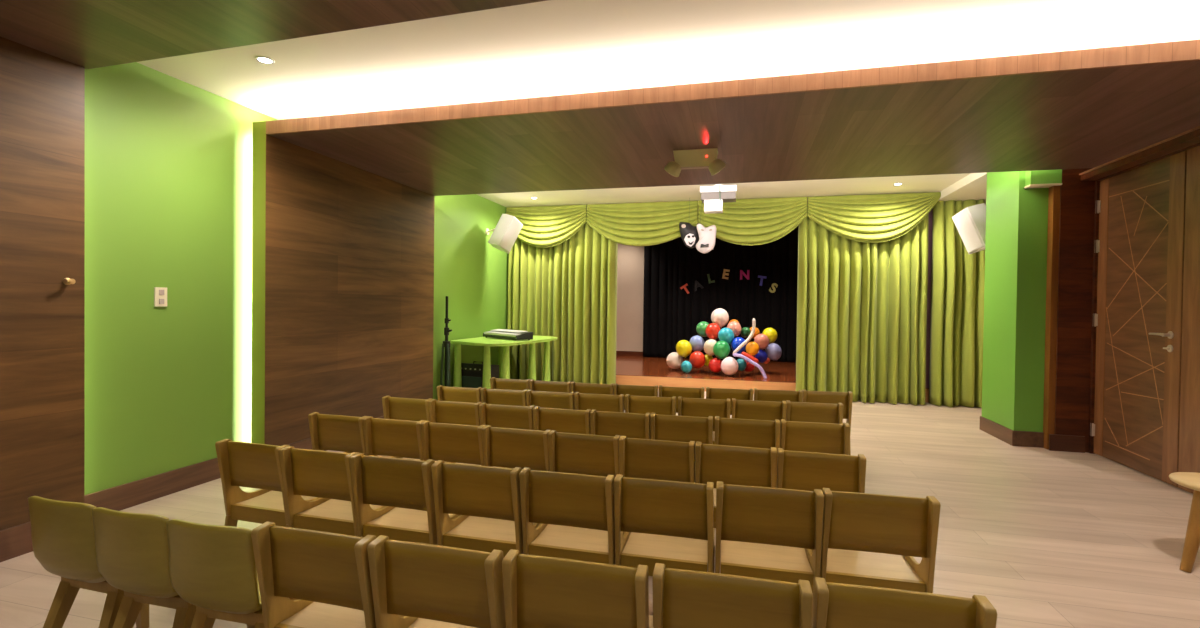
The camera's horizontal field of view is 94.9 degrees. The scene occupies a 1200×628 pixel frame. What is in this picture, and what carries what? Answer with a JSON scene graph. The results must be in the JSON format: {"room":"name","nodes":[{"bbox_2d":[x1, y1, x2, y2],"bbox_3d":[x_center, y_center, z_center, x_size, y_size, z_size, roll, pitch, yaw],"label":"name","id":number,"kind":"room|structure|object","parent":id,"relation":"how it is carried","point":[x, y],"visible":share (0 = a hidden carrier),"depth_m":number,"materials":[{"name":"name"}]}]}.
{"room":"small theater auditorium","nodes":[
{"label":"small theater auditorium","id":0,"kind":"room"},
{"bbox_2d":[85,62,508,494],"bbox_3d":[-2.775,-0.238,3.415,0.201,2.715,10.840,1,1,14],"label":"wall","id":1,"kind":"structure","parent":0,"point":[168,159],"depth_m":3.46,"materials":[{"name":"green paint"}]},
{"bbox_2d":[0,37,84,529],"bbox_3d":[-3.267,-0.042,0.468,0.020,2.390,4.883,1,1,14],"label":"door","id":2,"kind":"structure","parent":1,"relation":"attached to","point":[42,95],"depth_m":2.65,"materials":[{"name":"brown wood"}]},
{"bbox_2d":[85,458,220,510],"bbox_3d":[-2.643,1.049,3.567,0.018,0.141,1.409,1,1,14],"label":"baseboard","id":3,"kind":"structure","parent":1,"relation":"attached to","point":[124,496],"depth_m":3.33,"materials":[{"name":"brown wood"}]},
{"bbox_2d":[154,287,166,305],"bbox_3d":[-2.679,-0.104,3.360,0.015,0.116,0.072,1,1,14],"label":"light switch","id":4,"kind":"object","parent":1,"relation":"attached to","point":[160,293],"visible":1,"depth_m":3.35,"materials":[{"name":"beige plastic"}]},
{"bbox_2d":[251,121,265,443],"bbox_3d":[-2.428,-0.123,3.928,0.115,2.480,0.021,1,1,14],"label":"trim","id":5,"kind":"structure","parent":1,"relation":"attached to","point":[259,128],"depth_m":3.92,"materials":[{"name":"green paint"}]},
{"bbox_2d":[265,134,434,445],"bbox_3d":[-2.110,-0.088,4.976,0.020,2.390,2.207,1,1,14],"label":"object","id":6,"kind":"structure","parent":1,"relation":"attached to","point":[349,249],"depth_m":4.63,"materials":[{"name":"brown wood"}]},
{"bbox_2d":[486,214,522,253],"bbox_3d":[-1.373,-1.102,7.536,0.554,0.546,0.393,1,1,17],"label":"wall speaker","id":7,"kind":"object","parent":1,"relation":"attached to","point":[504,235],"visible":1,"depth_m":7.43,"materials":[{"name":"white plastic"}]},
{"bbox_2d":[501,218,522,252],"bbox_3d":[-1.190,-1.064,7.479,0.022,0.420,0.260,22,-8,23],"label":"grille","id":8,"kind":"object","parent":7,"relation":"attached to","point":[514,226],"depth_m":7.43,"materials":[{"name":"white plastic"}]},
{"bbox_2d":[0,389,1199,627],"bbox_3d":[0.363,1.230,2.598,6.950,0.120,10.990,1,1,14],"label":"floor","id":9,"kind":"structure","parent":0,"point":[1051,539],"depth_m":3.06,"materials":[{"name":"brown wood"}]},
{"bbox_2d":[0,521,32,561],"bbox_3d":[-3.263,1.082,0.478,0.018,0.141,4.883,1,1,14],"label":"baseboard","id":10,"kind":"structure","parent":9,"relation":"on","point":[15,541],"depth_m":2.56,"materials":[{"name":"brown wood"}]},
{"bbox_2d":[28,496,148,627],"bbox_3d":[-1.589,0.856,1.823,0.288,0.600,0.375,1,1,15],"label":"shell chair","id":11,"kind":"object","parent":9,"relation":"on","point":[62,532],"visible":0.59,"depth_m":1.67,"materials":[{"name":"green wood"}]},
{"bbox_2d":[92,507,254,627],"bbox_3d":[-1.314,0.860,1.740,0.288,0.600,0.375,1,1,14],"label":"shell chair","id":12,"kind":"object","parent":9,"relation":"on","point":[132,551],"visible":0.56,"depth_m":1.57,"materials":[{"name":"beige wood"}]},
{"bbox_2d":[166,519,297,627],"bbox_3d":[-1.035,0.865,1.663,0.288,0.600,0.375,1,1,13],"label":"shell chair","id":13,"kind":"object","parent":9,"relation":"on","point":[212,568],"visible":0.64,"depth_m":1.49,"materials":[{"name":"beige wood"}]},
{"bbox_2d":[215,439,319,526],"bbox_3d":[-1.431,0.846,2.487,0.339,0.606,0.382,1,1,16],"label":"chair","id":14,"kind":"object","parent":9,"relation":"on","point":[243,464],"visible":0.7,"depth_m":2.37,"materials":[{"name":"beige wood"}]},
{"bbox_2d":[251,522,402,627],"bbox_3d":[-0.711,0.867,1.593,0.339,0.606,0.382,1,1,14],"label":"chair","id":15,"kind":"object","parent":9,"relation":"on","point":[328,573],"visible":0.84,"depth_m":1.47,"materials":[{"name":"beige wood"}]},
{"bbox_2d":[279,446,384,535],"bbox_3d":[-1.099,0.852,2.385,0.339,0.606,0.382,1,1,15],"label":"chair","id":16,"kind":"object","parent":9,"relation":"on","point":[326,475],"visible":0.66,"depth_m":2.26,"materials":[{"name":"beige wood"}]},
{"bbox_2d":[308,412,393,457],"bbox_3d":[-1.359,0.839,3.099,0.339,0.606,0.382,1,1,15],"label":"chair","id":17,"kind":"object","parent":9,"relation":"on","point":[345,434],"visible":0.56,"depth_m":2.97,"materials":[{"name":"beige wood"}]},
{"bbox_2d":[362,416,446,462],"bbox_3d":[-1.028,0.844,3.009,0.339,0.606,0.382,1,1,15],"label":"chair","id":18,"kind":"object","parent":9,"relation":"on","point":[401,439],"visible":0.53,"depth_m":2.88,"materials":[{"name":"beige wood"}]},
{"bbox_2d":[350,453,459,544],"bbox_3d":[-0.770,0.857,2.292,0.339,0.606,0.382,1,1,14],"label":"chair","id":19,"kind":"object","parent":9,"relation":"on","point":[404,487],"visible":0.67,"depth_m":2.17,"materials":[{"name":"beige wood"}]},
{"bbox_2d":[382,396,431,420],"bbox_3d":[-1.188,0.834,3.670,0.339,0.606,0.382,1,1,16],"label":"chair","id":20,"kind":"object","parent":9,"relation":"on","point":[411,409],"visible":0.37,"depth_m":3.54,"materials":[{"name":"beige wood"}]},
{"bbox_2d":[367,535,505,627],"bbox_3d":[-0.373,0.872,1.515,0.339,0.606,0.382,1,1,14],"label":"chair","id":21,"kind":"object","parent":9,"relation":"on","point":[430,585],"visible":0.84,"depth_m":1.38,"materials":[{"name":"beige wood"}]},
{"bbox_2d":[440,296,451,386],"bbox_3d":[-1.810,0.438,6.508,0.134,1.294,0.121,0,1,-35],"label":"speaker stand","id":22,"kind":"object","parent":9,"relation":"on","point":[446,343],"visible":0.88,"depth_m":6.50,"materials":[{"name":"black metal"}]},
{"bbox_2d":[429,399,481,425],"bbox_3d":[-0.855,0.839,3.560,0.339,0.606,0.382,1,1,15],"label":"chair","id":23,"kind":"object","parent":9,"relation":"on","point":[450,412],"visible":0.29,"depth_m":3.42,"materials":[{"name":"beige wood"}]},
{"bbox_2d":[437,385,481,402],"bbox_3d":[-0.986,0.830,4.165,0.339,0.606,0.382,1,1,15],"label":"chair","id":24,"kind":"object","parent":9,"relation":"on","point":[456,394],"visible":0.26,"depth_m":4.02,"materials":[{"name":"beige wood"}]},
{"bbox_2d":[420,421,505,467],"bbox_3d":[-0.699,0.850,2.919,0.339,0.606,0.382,1,1,15],"label":"chair","id":25,"kind":"object","parent":9,"relation":"on","point":[449,443],"visible":0.54,"depth_m":2.79,"materials":[{"name":"beige wood"}]},
{"bbox_2d":[461,361,498,387],"bbox_3d":[-1.539,0.842,6.935,0.400,0.493,0.348,1,1,22],"label":"amplifier","id":26,"kind":"object","parent":9,"relation":"on","point":[472,374],"visible":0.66,"depth_m":6.79,"materials":[{"name":"black plastic"}]},
{"bbox_2d":[462,376,481,387],"bbox_3d":[-1.604,0.900,6.779,0.340,0.260,0.010,1,1,22],"label":"grille","id":27,"kind":"object","parent":26,"relation":"attached to","point":[467,381],"depth_m":6.76,"materials":[{"name":"grey metal"}]},
{"bbox_2d":[431,460,539,558],"bbox_3d":[-0.424,0.863,2.204,0.339,0.606,0.382,1,1,14],"label":"chair","id":28,"kind":"object","parent":9,"relation":"on","point":[487,499],"visible":0.77,"depth_m":2.08,"materials":[{"name":"beige wood"}]},
{"bbox_2d":[480,387,526,406],"bbox_3d":[-0.648,0.835,4.082,0.339,0.606,0.382,1,1,14],"label":"chair","id":29,"kind":"object","parent":9,"relation":"on","point":[489,396],"visible":0.32,"depth_m":3.94,"materials":[{"name":"beige wood"}]},
{"bbox_2d":[451,336,557,388],"bbox_3d":[-1.219,0.708,7.230,0.992,0.762,1.866,1,1,14],"label":"table","id":30,"kind":"object","parent":9,"relation":"on","point":[503,354],"visible":0.81,"depth_m":6.72,"materials":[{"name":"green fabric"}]},
{"bbox_2d":[483,329,532,340],"bbox_3d":[-1.224,0.270,7.244,0.243,0.112,0.849,0,1,-41],"label":"keyboard","id":31,"kind":"object","parent":30,"relation":"on","point":[516,335],"visible":0.98,"depth_m":7.08,"materials":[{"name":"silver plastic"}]},
{"bbox_2d":[479,403,534,429],"bbox_3d":[-0.520,0.845,3.460,0.339,0.606,0.382,1,1,15],"label":"chair","id":32,"kind":"object","parent":9,"relation":"on","point":[500,416],"visible":0.37,"depth_m":3.32,"materials":[{"name":"beige wood"}]},
{"bbox_2d":[490,377,530,390],"bbox_3d":[-0.691,0.827,4.648,0.339,0.606,0.382,1,1,16],"label":"chair","id":33,"kind":"object","parent":9,"relation":"on","point":[495,383],"visible":0.3,"depth_m":4.51,"materials":[{"name":"beige wood"}]},
{"bbox_2d":[482,425,550,470],"bbox_3d":[-0.368,0.855,2.827,0.339,0.606,0.382,1,1,15],"label":"chair","id":34,"kind":"object","parent":9,"relation":"on","point":[511,448],"visible":0.47,"depth_m":2.69,"materials":[{"name":"beige wood"}]},
{"bbox_2d":[529,379,570,392],"bbox_3d":[-0.358,0.832,4.545,0.339,0.606,0.382,1,1,15],"label":"chair","id":35,"kind":"object","parent":9,"relation":"on","point":[547,386],"visible":0.32,"depth_m":4.40,"materials":[{"name":"beige wood"}]},
{"bbox_2d":[526,390,574,409],"bbox_3d":[-0.312,0.840,4.004,0.339,0.606,0.382,1,1,14],"label":"chair","id":36,"kind":"object","parent":9,"relation":"on","point":[559,400],"visible":0.31,"depth_m":3.86,"materials":[{"name":"beige wood"}]},
{"bbox_2d":[533,406,590,433],"bbox_3d":[-0.186,0.850,3.366,0.339,0.606,0.382,1,1,14],"label":"chair","id":37,"kind":"object","parent":9,"relation":"on","point":[560,420],"visible":0.36,"depth_m":3.23,"materials":[{"name":"beige wood"}]},
{"bbox_2d":[519,467,623,564],"bbox_3d":[-0.085,0.868,2.127,0.339,0.606,0.382,1,1,14],"label":"chair","id":38,"kind":"object","parent":9,"relation":"on","point":[574,512],"visible":0.76,"depth_m":2.00,"materials":[{"name":"beige wood"}]},
{"bbox_2d":[502,549,652,627],"bbox_3d":[-0.027,0.878,1.445,0.339,0.606,0.382,1,1,13],"label":"chair","id":39,"kind":"object","parent":9,"relation":"on","point":[540,591],"visible":0.91,"depth_m":1.30,"materials":[{"name":"beige wood"}]},
{"bbox_2d":[548,430,620,476],"bbox_3d":[-0.037,0.860,2.735,0.339,0.606,0.382,1,1,15],"label":"chair","id":40,"kind":"object","parent":9,"relation":"on","point":[587,454],"visible":0.52,"depth_m":2.60,"materials":[{"name":"beige wood"}]},
{"bbox_2d":[570,381,613,394],"bbox_3d":[-0.025,0.838,4.454,0.339,0.606,0.382,1,1,14],"label":"chair","id":41,"kind":"object","parent":9,"relation":"on","point":[589,388],"visible":0.2,"depth_m":4.31,"materials":[{"name":"beige wood"}]},
{"bbox_2d":[574,392,623,412],"bbox_3d":[0.025,0.845,3.932,0.339,0.606,0.382,1,1,13],"label":"chair","id":42,"kind":"object","parent":9,"relation":"on","point":[582,401],"visible":0.3,"depth_m":3.79,"materials":[{"name":"beige wood"}]},
{"bbox_2d":[590,409,650,438],"bbox_3d":[0.150,0.856,3.283,0.339,0.606,0.382,1,1,14],"label":"chair","id":43,"kind":"object","parent":9,"relation":"on","point":[630,425],"visible":0.39,"depth_m":3.14,"materials":[{"name":"beige wood"}]},
{"bbox_2d":[613,383,657,409],"bbox_3d":[0.308,0.843,4.377,0.339,0.606,0.382,1,1,14],"label":"chair","id":44,"kind":"object","parent":9,"relation":"on","point":[634,390],"visible":0.27,"depth_m":4.23,"materials":[{"name":"beige wood"}]},
{"bbox_2d":[625,394,675,414],"bbox_3d":[0.371,0.851,3.863,0.339,0.606,0.382,1,1,13],"label":"chair","id":45,"kind":"object","parent":9,"relation":"on","point":[633,404],"visible":0.31,"depth_m":3.72,"materials":[{"name":"beige wood"}]},
{"bbox_2d":[619,436,694,482],"bbox_3d":[0.293,0.866,2.641,0.339,0.606,0.382,1,1,15],"label":"chair","id":46,"kind":"object","parent":9,"relation":"on","point":[638,458],"visible":0.48,"depth_m":2.50,"materials":[{"name":"beige wood"}]},
{"bbox_2d":[614,474,714,575],"bbox_3d":[0.251,0.873,2.058,0.339,0.606,0.382,1,1,13],"label":"chair","id":47,"kind":"object","parent":9,"relation":"on","point":[669,523],"visible":0.91,"depth_m":1.93,"materials":[{"name":"beige wood"}]},
{"bbox_2d":[650,413,712,444],"bbox_3d":[0.484,0.861,3.206,0.339,0.606,0.382,1,1,13],"label":"chair","id":48,"kind":"object","parent":9,"relation":"on","point":[662,427],"visible":0.41,"depth_m":3.06,"materials":[{"name":"beige wood"}]},
{"bbox_2d":[659,385,703,412],"bbox_3d":[0.646,0.848,4.310,0.339,0.606,0.382,1,1,13],"label":"chair","id":49,"kind":"object","parent":9,"relation":"on","point":[685,392],"visible":0.32,"depth_m":4.16,"materials":[{"name":"beige wood"}]},
{"bbox_2d":[678,396,730,443],"bbox_3d":[0.719,0.856,3.799,0.339,0.606,0.382,1,1,13],"label":"chair","id":50,"kind":"object","parent":9,"relation":"on","point":[696,407],"visible":0.28,"depth_m":3.66,"materials":[{"name":"beige wood"}]},
{"bbox_2d":[706,387,752,430],"bbox_3d":[0.994,0.853,4.259,0.339,0.606,0.382,1,1,12],"label":"chair","id":51,"kind":"object","parent":9,"relation":"on","point":[711,393],"visible":0.27,"depth_m":4.11,"materials":[{"name":"beige wood"}]},
{"bbox_2d":[652,563,812,627],"bbox_3d":[0.321,0.883,1.383,0.339,0.606,0.382,1,1,13],"label":"chair","id":52,"kind":"object","parent":9,"relation":"on","point":[682,598],"visible":1,"depth_m":1.24,"materials":[{"name":"beige wood"}]},
{"bbox_2d":[695,441,776,521],"bbox_3d":[0.626,0.871,2.546,0.339,0.606,0.382,1,1,15],"label":"chair","id":53,"kind":"object","parent":9,"relation":"on","point":[733,465],"visible":0.54,"depth_m":2.41,"materials":[{"name":"beige wood"}]},
{"bbox_2d":[713,416,779,527],"bbox_3d":[0.827,0.866,3.136,0.339,0.606,0.382,1,1,13],"label":"chair","id":54,"kind":"object","parent":9,"relation":"on","point":[728,431],"visible":0.44,"depth_m":2.99,"materials":[{"name":"beige wood"}]},
{"bbox_2d":[732,398,786,420],"bbox_3d":[1.064,0.861,3.741,0.339,0.606,0.382,1,1,12],"label":"chair","id":55,"kind":"object","parent":9,"relation":"on","point":[741,409],"visible":0.28,"depth_m":3.60,"materials":[{"name":"beige wood"}]},
{"bbox_2d":[715,481,823,592],"bbox_3d":[0.593,0.878,1.996,0.339,0.606,0.382,1,1,13],"label":"chair","id":56,"kind":"object","parent":9,"relation":"on","point":[770,533],"visible":0.91,"depth_m":1.87,"materials":[{"name":"beige wood"}]},
{"bbox_2d":[754,388,802,401],"bbox_3d":[1.340,0.858,4.220,0.339,0.606,0.382,1,1,11],"label":"chair","id":57,"kind":"object","parent":9,"relation":"on","point":[759,395],"visible":0.29,"depth_m":4.07,"materials":[{"name":"beige wood"}]},
{"bbox_2d":[780,419,849,454],"bbox_3d":[1.167,0.871,3.074,0.339,0.606,0.382,1,1,13],"label":"chair","id":58,"kind":"object","parent":9,"relation":"on","point":[832,438],"visible":0.41,"depth_m":2.93,"materials":[{"name":"beige wood"}]},
{"bbox_2d":[786,400,843,423],"bbox_3d":[1.403,0.866,3.691,0.339,0.606,0.382,1,1,12],"label":"chair","id":59,"kind":"object","parent":9,"relation":"on","point":[796,411],"visible":0.3,"depth_m":3.54,"materials":[{"name":"beige wood"}]},
{"bbox_2d":[777,448,865,492],"bbox_3d":[0.957,0.877,2.451,0.339,0.606,0.382,1,1,15],"label":"chair","id":60,"kind":"object","parent":9,"relation":"on","point":[796,470],"visible":0.4,"depth_m":2.31,"materials":[{"name":"beige wood"}]},
{"bbox_2d":[802,389,852,454],"bbox_3d":[1.690,0.863,4.192,0.339,0.606,0.382,1,1,11],"label":"chair","id":61,"kind":"object","parent":9,"relation":"on","point":[846,398],"visible":0.36,"depth_m":4.04,"materials":[{"name":"beige wood"}]},
{"bbox_2d":[812,488,940,592],"bbox_3d":[0.934,0.883,1.942,0.339,0.606,0.382,1,1,12],"label":"chair","id":62,"kind":"object","parent":9,"relation":"on","point":[869,539],"visible":0.72,"depth_m":1.81,"materials":[{"name":"beige wood"}]},
{"bbox_2d":[812,577,996,627],"bbox_3d":[0.668,0.888,1.327,0.339,0.606,0.382,1,1,12],"label":"chair","id":63,"kind":"object","parent":9,"relation":"on","point":[835,605],"visible":0.9,"depth_m":1.18,"materials":[{"name":"beige wood"}]},
{"bbox_2d":[1049,434,1084,452],"bbox_3d":[4.032,1.118,4.754,0.258,0.140,0.017,1,1,14],"label":"baseboard casing","id":64,"kind":"structure","parent":9,"relation":"on","point":[1065,443],"depth_m":4.75,"materials":[{"name":"brown wood"}]},
{"bbox_2d":[1169,472,1199,572],"bbox_3d":[2.944,1.004,2.629,0.411,0.407,0.410,1,1,14],"label":"stool","id":65,"kind":"object","parent":9,"relation":"on","point":[1191,480],"visible":1,"depth_m":2.58,"materials":[{"name":"brown wood"}]},
{"bbox_2d":[616,243,643,351],"bbox_3d":[2.536,-0.531,10.959,6.950,2.865,0.100,1,1,14],"label":"wall","id":66,"kind":"structure","parent":0,"point":[630,259],"depth_m":11.40,"materials":[{"name":"white paint"}]},
{"bbox_2d":[137,0,1199,206],"bbox_3d":[0.434,-1.533,2.604,6.900,0.223,10.890,1,1,14],"label":"ceiling","id":67,"kind":"structure","parent":0,"point":[550,47],"depth_m":2.99,"materials":[{"name":"white paint"}]},
{"bbox_2d":[506,204,585,247],"bbox_3d":[-0.827,-1.292,8.132,1.260,0.630,0.128,1,1,14],"label":"swag","id":68,"kind":"object","parent":67,"relation":"hanging from","point":[543,226],"visible":0.88,"depth_m":8.09,"materials":[{"name":"fabric"}]},
{"bbox_2d":[507,216,617,383],"bbox_3d":[-0.605,-0.222,8.182,1.699,2.588,0.248,1,1,14],"label":"stage curtain","id":69,"kind":"object","parent":67,"relation":"hanging from","point":[567,291],"visible":0.7,"depth_m":8.14,"materials":[{"name":"green fabric"}]},
{"bbox_2d":[586,201,697,245],"bbox_3d":[0.566,-1.271,7.780,1.606,0.629,0.128,1,1,14],"label":"swag","id":70,"kind":"object","parent":67,"relation":"hanging from","point":[646,223],"visible":0.93,"depth_m":7.75,"materials":[{"name":"fabric"}]},
{"bbox_2d":[679,203,698,247],"bbox_3d":[1.208,-1.235,7.448,0.280,0.688,0.073,1,1,14],"label":"mask","id":71,"kind":"object","parent":67,"relation":"hanging from","point":[688,232],"visible":0.94,"depth_m":7.44,"materials":[{"name":"black plastic"}]},
{"bbox_2d":[696,206,715,252],"bbox_3d":[1.411,-1.192,7.319,0.269,0.766,0.073,1,1,14],"label":"mask","id":72,"kind":"object","parent":67,"relation":"hanging from","point":[707,235],"visible":1,"depth_m":7.32,"materials":[{"name":"white plastic"}]},
{"bbox_2d":[700,184,736,213],"bbox_3d":[1.447,-1.404,6.718,0.430,0.325,0.280,1,1,14],"label":"projector","id":73,"kind":"object","parent":67,"relation":"hanging from","point":[713,198],"visible":1,"depth_m":6.62,"materials":[{"name":"white plastic"}]},
{"bbox_2d":[698,197,806,244],"bbox_3d":[2.034,-1.241,7.398,1.422,0.641,0.128,1,1,14],"label":"swag","id":74,"kind":"object","parent":67,"relation":"hanging from","point":[757,221],"visible":0.91,"depth_m":7.36,"materials":[{"name":"fabric"}]},
{"bbox_2d":[796,205,928,404],"bbox_3d":[3.404,-0.158,7.147,1.571,2.588,0.261,1,1,14],"label":"stage curtain","id":75,"kind":"object","parent":67,"relation":"hanging from","point":[862,306],"visible":0.8,"depth_m":7.14,"materials":[{"name":"green fabric"}]},
{"bbox_2d":[807,192,940,242],"bbox_3d":[3.490,-1.224,7.030,1.575,0.631,0.128,1,1,14],"label":"swag","id":76,"kind":"object","parent":67,"relation":"hanging from","point":[872,218],"visible":1,"depth_m":7.01,"materials":[{"name":"fabric"}]},
{"bbox_2d":[929,199,984,407],"bbox_3d":[4.508,-0.140,6.896,0.574,2.586,0.259,1,1,14],"label":"stage curtain","id":77,"kind":"object","parent":67,"relation":"hanging from","point":[957,276],"visible":0.84,"depth_m":6.91,"materials":[{"name":"green fabric"}]},
{"bbox_2d":[586,201,932,387],"bbox_3d":[1.765,-0.501,7.936,6.740,2.865,0.120,1,1,14],"label":"wall","id":78,"kind":"structure","parent":0,"point":[930,218],"depth_m":7.22,"materials":[{"name":"paint"}]},
{"bbox_2d":[616,375,928,402],"bbox_3d":[1.721,1.028,7.877,6.950,0.179,0.025,1,1,14],"label":"trim","id":79,"kind":"structure","parent":78,"relation":"attached to","point":[620,379],"depth_m":7.92,"materials":[{"name":"brown wood"}]},
{"bbox_2d":[616,356,928,388],"bbox_3d":[2.174,1.017,9.643,6.950,0.205,3.660,1,1,14],"label":"floor","id":80,"kind":"structure","parent":0,"point":[785,372],"depth_m":8.80,"materials":[{"name":"brown wood"}]},
{"bbox_2d":[666,352,682,368],"bbox_3d":[1.210,0.752,8.915,0.265,0.268,0.293,1,1,14],"label":"balloon","id":81,"kind":"object","parent":80,"relation":"on","point":[674,360],"visible":0.95,"depth_m":8.81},
{"bbox_2d":[676,340,691,357],"bbox_3d":[1.331,0.553,8.749,0.254,0.285,0.253,1,1,14],"label":"balloon","id":82,"kind":"object","parent":81,"relation":"on","point":[683,347],"visible":1,"depth_m":8.66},
{"bbox_2d":[689,351,705,368],"bbox_3d":[1.528,0.722,8.633,0.253,0.279,0.256,1,1,14],"label":"balloon","id":83,"kind":"object","parent":80,"relation":"on","point":[697,359],"visible":0.98,"depth_m":8.54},
{"bbox_2d":[704,354,712,365],"bbox_3d":[1.713,0.737,8.761,0.180,0.201,0.179,1,1,14],"label":"balloon","id":84,"kind":"object","parent":80,"relation":"on","point":[708,358],"visible":0.52,"depth_m":8.69,"materials":[{"name":"yellow rubber"}]},
{"bbox_2d":[704,339,716,355],"bbox_3d":[1.745,0.529,8.630,0.239,0.267,0.238,1,1,14],"label":"balloon","id":85,"kind":"object","parent":84,"relation":"on","point":[709,344],"visible":0.87,"depth_m":8.55,"materials":[{"name":"white rubber"}]},
{"bbox_2d":[706,323,720,339],"bbox_3d":[1.804,0.277,8.768,0.242,0.257,0.244,1,1,14],"label":"balloon","id":86,"kind":"object","parent":85,"relation":"on","point":[712,330],"visible":0.88,"depth_m":8.68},
{"bbox_2d":[711,308,728,327],"bbox_3d":[1.948,0.066,8.949,0.282,0.315,0.283,1,1,14],"label":"balloon","id":87,"kind":"object","parent":86,"relation":"on","point":[719,316],"visible":0.94,"depth_m":8.85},
{"bbox_2d":[709,358,721,372],"bbox_3d":[1.779,0.787,8.434,0.225,0.227,0.248,1,1,14],"label":"balloon","id":88,"kind":"object","parent":80,"relation":"on","point":[715,363],"visible":0.92,"depth_m":8.34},
{"bbox_2d":[713,341,729,358],"bbox_3d":[1.856,0.549,8.400,0.255,0.286,0.254,1,1,14],"label":"balloon","id":89,"kind":"object","parent":88,"relation":"on","point":[721,349],"visible":1,"depth_m":8.31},
{"bbox_2d":[643,225,798,361],"bbox_3d":[3.292,-0.468,10.549,4.984,2.761,0.082,1,1,14],"label":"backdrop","id":90,"kind":"structure","parent":80,"relation":"on","point":[671,315],"depth_m":10.80,"materials":[{"name":"black fabric"}]},
{"bbox_2d":[721,357,737,374],"bbox_3d":[1.938,0.779,8.232,0.256,0.272,0.262,1,1,14],"label":"balloon","id":91,"kind":"object","parent":80,"relation":"on","point":[729,365],"visible":1,"depth_m":8.14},
{"bbox_2d":[755,350,767,362],"bbox_3d":[2.491,0.655,8.503,0.190,0.208,0.190,1,1,14],"label":"balloon","id":92,"kind":"object","parent":80,"relation":"on","point":[762,356],"visible":0.86,"depth_m":8.43,"materials":[{"name":"blue rubber"}]},
{"bbox_2d":[765,343,781,359],"bbox_3d":[2.703,0.592,8.584,0.251,0.272,0.248,1,1,14],"label":"balloon","id":93,"kind":"object","parent":92,"relation":"on","point":[774,352],"visible":0.94,"depth_m":8.50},
{"bbox_2d":[982,171,1048,431],"bbox_3d":[4.092,-0.127,5.184,0.575,2.620,0.680,1,1,14],"label":"wall column","id":94,"kind":"structure","parent":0,"point":[1016,216],"depth_m":4.96,"materials":[{"name":"green paint"}]},
{"bbox_2d":[980,416,1043,447],"bbox_3d":[3.897,1.112,5.239,0.241,0.135,0.696,1,1,14],"label":"baseboard","id":95,"kind":"structure","parent":94,"relation":"attached to","point":[1013,438],"depth_m":4.93,"materials":[{"name":"brown wood"}]},
{"bbox_2d":[1025,169,1061,185],"bbox_3d":[3.886,-1.283,4.823,0.230,0.305,0.100,1,1,14],"label":"trim","id":96,"kind":"structure","parent":94,"relation":"attached to","point":[1037,176],"depth_m":4.78,"materials":[{"name":"green paint"}]},
{"bbox_2d":[1043,186,1059,449],"bbox_3d":[3.962,0.036,4.842,0.050,2.300,0.110,1,1,14],"label":"trim","id":97,"kind":"structure","parent":94,"relation":"attached to","point":[1054,191],"depth_m":4.80,"materials":[{"name":"brown wood"}]},
{"bbox_2d":[1055,168,1088,435],"bbox_3d":[4.082,-0.122,4.797,0.200,2.620,0.115,1,1,14],"label":"trim","id":98,"kind":"structure","parent":94,"relation":"attached to","point":[1074,192],"depth_m":4.74,"materials":[{"name":"brown wood"}]},
{"bbox_2d":[1083,168,1094,452],"bbox_3d":[4.214,-0.120,4.766,0.070,2.620,0.110,1,1,14],"label":"trim","id":99,"kind":"structure","parent":94,"relation":"attached to","point":[1091,183],"depth_m":4.72,"materials":[{"name":"brown wood"}]},
{"bbox_3d":[4.637,-0.177,5.849,0.150,2.715,2.440,1,1,14],"label":"wall","id":100,"kind":"structure","parent":0,"visible":0},
{"bbox_2d":[952,203,985,253],"bbox_3d":[4.237,-0.975,5.890,0.679,0.450,0.290,-17,-12,0],"label":"wall speaker","id":101,"kind":"object","parent":100,"relation":"attached to","point":[970,222],"visible":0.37,"depth_m":5.81,"materials":[{"name":"white plastic"}]},
{"bbox_3d":[4.097,-0.103,3.697,0.125,2.612,2.000,1,1,14],"label":"wall door","id":102,"kind":"structure","parent":0,"visible":0},
{"bbox_2d":[1088,143,1199,492],"bbox_3d":[3.982,0.030,3.743,0.117,2.340,1.990,1,1,14],"label":"door","id":103,"kind":"structure","parent":102,"relation":"attached to","point":[1144,403],"depth_m":4.07,"materials":[{"name":"brown wood"}]},
{"bbox_3d":[3.040,-0.063,-0.368,0.150,2.612,6.400,1,1,14],"label":"wall","id":104,"kind":"structure","parent":0,"visible":0},
{"bbox_2d":[0,0,547,68],"bbox_3d":[-0.232,-1.202,-0.312,6.251,0.025,4.903,1,1,14],"label":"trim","id":105,"kind":"structure","parent":104,"relation":"attached to","point":[89,34],"depth_m":2.33,"materials":[{"name":"brown wood"}]},
{"bbox_2d":[664,148,725,176],"bbox_3d":[0.719,-1.135,4.162,0.460,0.202,0.178,1,1,14],"label":"emergency light","id":106,"kind":"object","parent":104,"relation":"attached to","point":[695,158],"visible":1,"depth_m":4.15,"materials":[{"name":"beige plastic"}]},
{"bbox_2d":[266,39,1199,134],"bbox_3d":[0.653,-1.269,3.126,6.247,0.091,0.020,1,1,14],"label":"trim","id":107,"kind":"structure","parent":104,"relation":"attached to","point":[1188,50],"depth_m":3.03,"materials":[{"name":"brown wood"}]},
{"bbox_2d":[270,61,1199,195],"bbox_3d":[0.925,-1.247,4.195,6.251,0.025,2.187,1,1,14],"label":"ceiling","id":108,"kind":"structure","parent":104,"relation":"attached to","point":[1089,118],"depth_m":3.80,"materials":[{"name":"brown wood"}]},
{"bbox_2d":[1079,126,1199,180],"bbox_3d":[3.901,-1.158,3.540,0.160,0.060,2.400,1,1,14],"label":"trim","id":109,"kind":"structure","parent":104,"relation":"attached to","point":[1191,138],"depth_m":3.99,"materials":[{"name":"brown wood"}]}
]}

